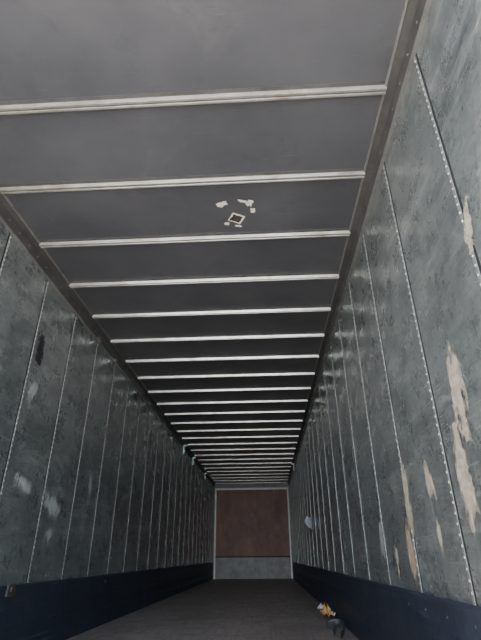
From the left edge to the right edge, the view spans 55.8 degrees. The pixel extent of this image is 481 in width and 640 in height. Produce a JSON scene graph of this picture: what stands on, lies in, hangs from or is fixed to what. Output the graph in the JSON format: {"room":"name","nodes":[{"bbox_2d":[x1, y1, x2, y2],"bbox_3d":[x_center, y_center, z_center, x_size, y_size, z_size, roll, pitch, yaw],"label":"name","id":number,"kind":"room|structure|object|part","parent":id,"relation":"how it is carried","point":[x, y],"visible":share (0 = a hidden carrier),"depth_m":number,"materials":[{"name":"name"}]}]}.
{"room":"truck trailer interior","nodes":[
{"label":"truck trailer interior","id":0,"kind":"room"},
{"bbox_2d":[0,221,213,585],"bbox_3d":[-1.355,3.337,8.113,0.040,2.860,15.800,-2,-28,3],"label":"wall","id":1,"kind":"structure","parent":0,"point":[22,284],"depth_m":4.31,"materials":[{"name":"grey metal"}]},
{"bbox_2d":[5,584,15,596],"bbox_3d":[-1.582,1.867,3.135,0.026,0.075,0.100,-2,-28,3],"label":"tab","id":2,"kind":"object","parent":1,"relation":"attached to","point":[10,591],"visible":1,"depth_m":3.12,"materials":[{"name":"grey metal"}]},
{"bbox_2d":[14,470,31,497],"bbox_3d":[-1.612,1.216,3.362,0.001,0.271,0.429,-2,-28,3],"label":"scuff mark","id":3,"kind":"object","parent":1,"relation":"attached to","point":[24,485],"depth_m":3.36,"materials":[{"name":"grey paint"}]},
{"bbox_2d":[25,373,37,406],"bbox_3d":[-1.626,0.543,3.521,0.001,0.361,0.299,-2,-28,3],"label":"scuff mark","id":4,"kind":"object","parent":1,"relation":"attached to","point":[32,391],"depth_m":3.54,"materials":[{"name":"grey paint"}]},
{"bbox_2d":[35,332,44,365],"bbox_3d":[-1.627,0.242,3.700,0.001,0.311,0.159,-2,-28,3],"label":"scuff mark","id":5,"kind":"object","parent":1,"relation":"attached to","point":[41,343],"depth_m":3.69,"materials":[{"name":"black paint"}]},
{"bbox_2d":[43,527,52,544],"bbox_3d":[-1.578,1.758,3.733,0.001,0.180,0.260,-2,-28,3],"label":"scuff mark","id":6,"kind":"object","parent":1,"relation":"attached to","point":[49,530],"depth_m":3.73,"materials":[{"name":"grey paint"}]},
{"bbox_2d":[40,489,60,519],"bbox_3d":[-1.582,1.540,3.790,0.001,0.325,0.583,-2,-28,3],"label":"scuff mark","id":7,"kind":"object","parent":1,"relation":"attached to","point":[52,505],"depth_m":3.80,"materials":[{"name":"grey paint"}]},
{"bbox_2d":[87,473,92,505],"bbox_3d":[-1.537,1.696,4.654,0.001,0.407,0.180,-2,-28,3],"label":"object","id":8,"kind":"structure","parent":1,"relation":"attached to","point":[90,481],"depth_m":4.65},
{"bbox_2d":[0,232,211,582],"bbox_3d":[-1.338,3.143,8.111,0.006,2.268,14.579,-2,-28,3],"label":"strips","id":9,"kind":"object","parent":1,"relation":"attached to","point":[9,238],"visible":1,"depth_m":4.47,"materials":[{"name":"metal"}]},
{"bbox_2d":[0,562,212,639],"bbox_3d":[-1.318,4.385,7.537,0.022,0.467,15.750,-2,-28,3],"label":"baseboard","id":10,"kind":"structure","parent":1,"relation":"attached to","point":[62,609],"depth_m":4.36,"materials":[{"name":"blue metal"}]},
{"bbox_2d":[0,193,214,487],"bbox_3d":[-1.307,2.111,8.719,0.075,0.125,15.750,-2,-28,3],"label":"roof rail","id":11,"kind":"object","parent":1,"relation":"attached to","point":[10,217],"depth_m":4.34,"materials":[{"name":"grey metal"}]},
{"bbox_2d":[0,81,386,483],"bbox_3d":[-0.058,2.037,8.702,2.447,0.026,15.342,-2,-28,3],"label":"roof beams","id":12,"kind":"structure","parent":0,"point":[369,88],"depth_m":3.53,"materials":[{"name":"silver metal"}]},
{"bbox_2d":[0,0,404,483],"bbox_3d":[-0.058,2.010,8.723,2.657,0.040,15.800,-2,-28,3],"label":"ceiling","id":13,"kind":"structure","parent":0,"point":[50,49],"depth_m":2.88,"materials":[{"name":"grey metal"}]},
{"bbox_2d":[216,199,254,226],"bbox_3d":[-0.030,-0.776,3.318,0.280,0.001,0.303,-2,-28,3],"label":"label","id":14,"kind":"object","parent":13,"relation":"attached to","point":[237,218],"visible":1,"depth_m":3.33,"materials":[{"name":"paper"}]},
{"bbox_2d":[66,579,358,639],"bbox_3d":[-0.039,4.587,7.381,2.657,0.050,15.800,-2,-28,3],"label":"floor","id":15,"kind":"structure","parent":0,"point":[214,609],"depth_m":5.31,"materials":[{"name":"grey wood"}]},
{"bbox_2d":[319,602,335,615],"bbox_3d":[0.981,3.284,5.177,0.150,0.144,0.443,-2,-28,3],"label":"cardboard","id":16,"kind":"object","parent":15,"relation":"on","point":[326,610],"visible":1,"depth_m":5.10,"materials":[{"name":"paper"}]},
{"bbox_2d":[326,619,344,638],"bbox_3d":[0.912,2.893,4.284,0.165,0.082,0.857,-2,-28,3],"label":"strap","id":17,"kind":"object","parent":15,"relation":"on","point":[330,623],"visible":1,"depth_m":4.37,"materials":[{"name":"grey fabric"}]},
{"bbox_2d":[213,483,292,578],"bbox_3d":[0.386,6.940,15.050,2.657,2.950,0.100,-2,-28,3],"label":"wall","id":18,"kind":"structure","parent":0,"point":[252,538],"depth_m":14.99,"materials":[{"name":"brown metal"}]},
{"bbox_3d":[0.392,7.916,14.522,2.517,0.630,0.035,-2,-28,3],"label":"kick panel","id":19,"kind":"part","parent":18,"relation":"part of","materials":[{"name":"grey metal"}]},
{"bbox_3d":[0.394,6.746,15.143,2.397,2.040,0.012,-2,-28,3],"label":"plywood panel","id":20,"kind":"part","parent":18,"relation":"part of","materials":[{"name":"brown wood"}]},
{"bbox_2d":[289,0,480,606],"bbox_3d":[1.258,3.256,7.993,0.040,2.860,15.800,-2,-28,3],"label":"wall","id":21,"kind":"structure","parent":0,"point":[445,287],"depth_m":2.27,"materials":[{"name":"grey metal"}]},
{"bbox_2d":[305,516,312,529],"bbox_3d":[1.167,3.445,7.695,0.060,0.212,0.375,-12,-30,22],"label":"label","id":22,"kind":"object","parent":21,"relation":"attached to","point":[308,521],"visible":1,"depth_m":7.68,"materials":[{"name":"white paper"}]},
{"bbox_2d":[287,0,431,486],"bbox_3d":[1.191,2.034,8.605,0.075,0.125,15.750,-2,-28,3],"label":"roof rail","id":23,"kind":"object","parent":21,"relation":"attached to","point":[415,12],"depth_m":2.81,"materials":[{"name":"grey metal"}]},
{"bbox_2d":[378,506,385,562],"bbox_3d":[0.949,1.456,3.056,0.001,0.434,0.201,-2,-28,3],"label":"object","id":24,"kind":"structure","parent":21,"relation":"attached to","point":[380,528],"depth_m":3.05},
{"bbox_2d":[289,53,480,605],"bbox_3d":[1.236,3.126,8.114,0.006,2.268,14.673,-2,-28,3],"label":"strips","id":25,"kind":"object","parent":21,"relation":"attached to","point":[476,263],"visible":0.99,"depth_m":2.42,"materials":[{"name":"metal"}]},
{"bbox_2d":[292,562,480,639],"bbox_3d":[1.233,4.306,7.420,0.022,0.467,15.750,-2,-28,3],"label":"baseboard","id":26,"kind":"structure","parent":21,"relation":"attached to","point":[370,610],"depth_m":2.93,"materials":[{"name":"blue metal"}]},
{"bbox_2d":[394,545,399,575],"bbox_3d":[0.932,1.419,2.704,0.001,0.200,0.100,-2,-28,3],"label":"scuff mark","id":27,"kind":"object","parent":21,"relation":"attached to","point":[396,552],"depth_m":2.70,"materials":[{"name":"beige paint"}]},
{"bbox_2d":[399,454,414,536],"bbox_3d":[0.908,0.959,2.470,0.001,0.451,0.173,-2,-28,3],"label":"scuff mark","id":28,"kind":"object","parent":21,"relation":"attached to","point":[405,486],"depth_m":2.47,"materials":[{"name":"beige paint"}]},
{"bbox_2d":[405,516,418,589],"bbox_3d":[0.914,1.231,2.430,0.001,0.373,0.185,-2,-28,3],"label":"scuff mark","id":29,"kind":"object","parent":21,"relation":"attached to","point":[411,554],"depth_m":2.43,"materials":[{"name":"beige paint"}]},
{"bbox_2d":[423,459,436,499],"bbox_3d":[0.886,0.753,2.138,0.001,0.200,0.130,-2,-28,3],"label":"scuff mark","id":30,"kind":"object","parent":21,"relation":"attached to","point":[430,486],"depth_m":2.13,"materials":[{"name":"beige paint"}]},
{"bbox_2d":[436,520,443,555],"bbox_3d":[0.887,0.957,2.032,0.001,0.209,0.119,-2,-28,3],"label":"scuff mark","id":31,"kind":"object","parent":21,"relation":"attached to","point":[439,534],"depth_m":2.02,"materials":[{"name":"beige paint"}]},
{"bbox_2d":[446,344,471,443],"bbox_3d":[0.855,0.287,1.784,0.001,0.455,0.202,-2,-28,3],"label":"scuff mark","id":32,"kind":"object","parent":21,"relation":"attached to","point":[453,371],"depth_m":1.79,"materials":[{"name":"beige paint"}]},
{"bbox_2d":[449,422,479,532],"bbox_3d":[0.863,0.604,1.743,0.001,0.427,0.181,-2,-28,3],"label":"scuff mark","id":33,"kind":"object","parent":21,"relation":"attached to","point":[464,481],"depth_m":1.75,"materials":[{"name":"beige paint"}]},
{"bbox_2d":[463,194,473,254],"bbox_3d":[0.829,-0.345,1.652,0.001,0.234,0.151,-2,-28,3],"label":"scuff mark","id":34,"kind":"object","parent":21,"relation":"attached to","point":[467,217],"depth_m":1.65,"materials":[{"name":"beige paint"}]}
]}

